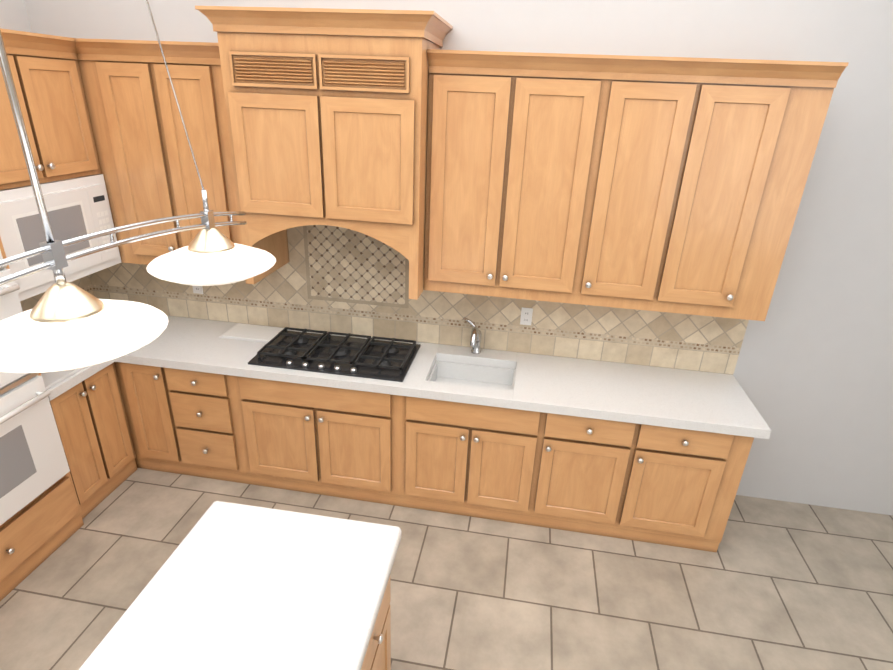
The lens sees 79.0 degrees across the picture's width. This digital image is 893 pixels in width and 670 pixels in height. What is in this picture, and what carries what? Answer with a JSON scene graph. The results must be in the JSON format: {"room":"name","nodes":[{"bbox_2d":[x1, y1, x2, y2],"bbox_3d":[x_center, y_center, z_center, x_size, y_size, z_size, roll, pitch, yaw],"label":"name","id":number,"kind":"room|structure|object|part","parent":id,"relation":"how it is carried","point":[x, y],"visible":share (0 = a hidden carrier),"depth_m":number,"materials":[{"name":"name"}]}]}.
{"room":"kitchen","nodes":[
{"label":"kitchen","id":0,"kind":"room"},
{"bbox_2d":[0,0,30,31],"bbox_3d":[-2.815,-0.645,2.717,0.200,3.660,2.062,6,24,8],"label":"wall","id":1,"kind":"structure","parent":0,"point":[13,15],"depth_m":3.17,"materials":[{"name":"paint"}]},
{"bbox_2d":[0,28,103,189],"bbox_3d":[-2.362,-1.151,2.750,0.578,0.703,0.796,6,24,8],"label":"upper cabinet","id":2,"kind":"object","parent":1,"relation":"attached to","point":[45,69],"depth_m":2.80,"materials":[{"name":"brown wood"}]},
{"bbox_2d":[0,174,120,300],"bbox_3d":[-2.381,-0.579,2.999,0.590,0.540,0.792,6,24,8],"label":"built-in microwave","id":3,"kind":"object","parent":2,"relation":"in","point":[77,206],"visible":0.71,"depth_m":2.93,"materials":[{"name":"white plastic"}]},
{"bbox_2d":[20,275,91,311],"bbox_3d":[-2.661,-0.198,3.389,0.010,0.483,1.110,6,24,8],"label":"backsplash","id":4,"kind":"structure","parent":1,"relation":"attached to","point":[85,283],"depth_m":3.74,"materials":[{"name":"tile"}]},
{"bbox_2d":[0,468,892,669],"bbox_3d":[-0.044,2.148,1.312,6.800,0.100,6.100,6,24,8],"label":"floor","id":5,"kind":"structure","parent":0,"point":[770,584],"depth_m":2.97,"materials":[{"name":"tile"}]},
{"bbox_2d":[0,237,83,600],"bbox_3d":[-2.445,0.057,2.366,0.760,2.688,0.988,6,24,8],"label":"tall cabinet","id":6,"kind":"object","parent":5,"relation":"on","point":[41,520],"visible":0.98,"depth_m":2.78,"materials":[{"name":"brown wood"}]},
{"bbox_2d":[50,362,137,518],"bbox_3d":[-2.437,0.612,3.377,0.618,0.856,0.526,6,24,8],"label":"base cabinet","id":7,"kind":"object","parent":5,"relation":"on","point":[118,423],"depth_m":3.31,"materials":[{"name":"brown wood"}]},
{"bbox_2d":[47,359,114,400],"bbox_3d":[-2.410,0.204,3.171,0.643,0.055,0.480,6,24,8],"label":"countertop","id":8,"kind":"structure","parent":7,"relation":"on","point":[58,389],"depth_m":3.07,"materials":[{"name":"white stone"}]},
{"bbox_2d":[114,362,177,473],"bbox_3d":[-1.865,0.445,3.814,0.292,0.856,0.618,6,24,8],"label":"base cabinet","id":9,"kind":"object","parent":5,"relation":"on","point":[141,384],"depth_m":3.53,"materials":[{"name":"brown wood"}]},
{"bbox_2d":[158,367,241,482],"bbox_3d":[-1.497,0.482,3.765,0.453,0.856,0.618,6,24,8],"label":"base cabinet","id":10,"kind":"object","parent":5,"relation":"on","point":[197,403],"depth_m":3.48,"materials":[{"name":"brown wood"}]},
{"bbox_2d":[226,360,437,508],"bbox_3d":[-0.700,0.563,3.657,1.165,0.856,0.618,6,24,8],"label":"base cabinet","id":11,"kind":"object","parent":5,"relation":"on","point":[381,448],"depth_m":3.36,"materials":[{"name":"brown wood"}]},
{"bbox_2d":[367,597,390,669],"bbox_3d":[-0.691,1.492,1.564,0.767,0.846,1.676,6,24,8],"label":"kitchen island","id":12,"kind":"object","parent":5,"relation":"on","point":[381,655],"depth_m":2.12,"materials":[{"name":"brown wood"}]},
{"bbox_2d":[79,501,401,669],"bbox_3d":[-0.691,1.072,1.382,0.802,0.067,1.746,6,24,8],"label":"island countertop","id":13,"kind":"structure","parent":12,"relation":"on","point":[249,587],"depth_m":1.78,"materials":[{"name":"white stone"}]},
{"bbox_2d":[502,409,637,536],"bbox_3d":[0.752,0.712,3.462,0.680,0.856,0.618,6,24,8],"label":"base cabinet","id":14,"kind":"object","parent":5,"relation":"on","point":[564,472],"depth_m":3.17,"materials":[{"name":"brown wood"}]},
{"bbox_2d":[614,424,753,551],"bbox_3d":[1.386,0.776,3.377,0.605,0.856,0.618,6,24,8],"label":"base cabinet","id":15,"kind":"object","parent":5,"relation":"on","point":[680,489],"depth_m":3.09,"materials":[{"name":"brown wood"}]},
{"bbox_2d":[115,316,770,438],"bbox_3d":[-0.446,0.232,3.454,4.448,0.182,0.645,6,24,8],"label":"countertop","id":16,"kind":"structure","parent":15,"relation":"on","point":[720,403],"depth_m":3.23,"materials":[{"name":"white stone"}]},
{"bbox_2d":[219,323,283,342],"bbox_3d":[-1.317,-0.018,3.694,0.360,0.012,0.240,6,24,8],"label":"papers","id":17,"kind":"object","parent":16,"relation":"on","point":[250,332],"visible":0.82,"depth_m":3.67,"materials":[{"name":"white paper"}]},
{"bbox_2d":[248,327,420,381],"bbox_3d":[-0.685,0.101,3.433,0.960,0.054,0.510,6,24,8],"label":"cooktop","id":18,"kind":"object","parent":16,"relation":"in","point":[347,355],"visible":1,"depth_m":3.39,"materials":[{"name":"metal"}]},
{"bbox_2d":[463,317,481,353],"bbox_3d":[0.147,0.042,3.412,0.132,0.244,0.300,6,24,8],"label":"faucet","id":19,"kind":"object","parent":16,"relation":"on","point":[475,338],"visible":1,"depth_m":3.49,"materials":[{"name":"silver metal"}]},
{"bbox_2d":[24,0,892,514],"bbox_3d":[0.565,-0.742,3.264,6.700,3.660,0.100,6,24,8],"label":"wall","id":20,"kind":"structure","parent":0,"point":[814,372],"depth_m":3.04,"materials":[{"name":"paint"}]},
{"bbox_2d":[76,38,131,262],"bbox_3d":[-2.234,-1.114,3.354,0.678,1.248,0.348,6,24,8],"label":"upper cabinet","id":21,"kind":"object","parent":20,"relation":"attached to","point":[81,44],"depth_m":3.14,"materials":[{"name":"brown wood"}]},
{"bbox_2d":[84,39,240,264],"bbox_3d":[-1.496,-1.038,3.255,0.818,1.248,0.348,6,24,8],"label":"upper cabinet","id":22,"kind":"object","parent":20,"relation":"attached to","point":[154,169],"depth_m":3.05,"materials":[{"name":"brown wood"}]},
{"bbox_2d":[195,6,452,299],"bbox_3d":[-0.603,-0.968,3.009,1.144,1.388,0.560,6,24,8],"label":"range hood","id":23,"kind":"object","parent":20,"relation":"attached to","point":[327,114],"visible":0.96,"depth_m":2.71,"materials":[{"name":"brown wood"}]},
{"bbox_2d":[88,225,748,374],"bbox_3d":[-0.374,-0.372,3.530,4.448,0.865,0.010,6,24,8],"label":"backsplash","id":24,"kind":"structure","parent":20,"relation":"attached to","point":[328,278],"depth_m":3.55,"materials":[{"name":"tile"}]},
{"bbox_2d":[192,285,202,293],"bbox_3d":[-1.736,-0.343,3.774,0.072,0.116,0.007,6,24,8],"label":"electrical outlet","id":25,"kind":"object","parent":24,"relation":"attached to","point":[198,289],"visible":0.54,"depth_m":3.78,"materials":[{"name":"white plastic"}]},
{"bbox_2d":[520,307,532,324],"bbox_3d":[0.511,-0.118,3.470,0.072,0.116,0.007,6,24,8],"label":"electrical outlet","id":26,"kind":"object","parent":24,"relation":"attached to","point":[526,316],"visible":1,"depth_m":3.47,"materials":[{"name":"white plastic"}]},
{"bbox_2d":[424,49,607,303],"bbox_3d":[0.345,-0.850,3.007,0.868,1.248,0.348,6,24,8],"label":"upper cabinet","id":27,"kind":"object","parent":20,"relation":"attached to","point":[511,137],"depth_m":2.82,"materials":[{"name":"brown wood"}]},
{"bbox_2d":[572,55,703,310],"bbox_3d":[0.981,-0.785,2.922,0.423,1.248,0.348,6,24,8],"label":"upper cabinet","id":28,"kind":"object","parent":20,"relation":"attached to","point":[665,184],"depth_m":2.74,"materials":[{"name":"brown wood"}]},
{"bbox_2d":[652,58,847,320],"bbox_3d":[1.479,-0.734,2.855,0.587,1.248,0.348,6,24,8],"label":"upper cabinet","id":29,"kind":"object","parent":20,"relation":"attached to","point":[755,127],"depth_m":2.67,"materials":[{"name":"brown wood"}]},
{"bbox_3d":[0.153,-1.285,-0.210,6.700,0.100,6.100,6,24,8],"label":"ceiling","id":30,"kind":"structure","parent":0,"visible":0},
{"bbox_2d":[0,0,275,372],"bbox_3d":[-0.564,-0.710,0.554,0.272,1.620,1.122,6,24,8],"label":"pendant light","id":31,"kind":"object","parent":30,"relation":"hanging from","point":[63,324],"visible":1,"depth_m":0.82,"materials":[{"name":"white glass"}]},
{"bbox_3d":[-0.594,-0.006,0.864,0.272,0.079,0.272,6,24,8],"label":"lamp shade","id":32,"kind":"part","parent":31,"relation":"part of","materials":[{"name":"white glass"}]},
{"bbox_3d":[-0.528,-0.164,1.231,0.272,0.079,0.272,6,24,8],"label":"lamp shade","id":33,"kind":"part","parent":31,"relation":"part of","materials":[{"name":"white glass"}]}
]}

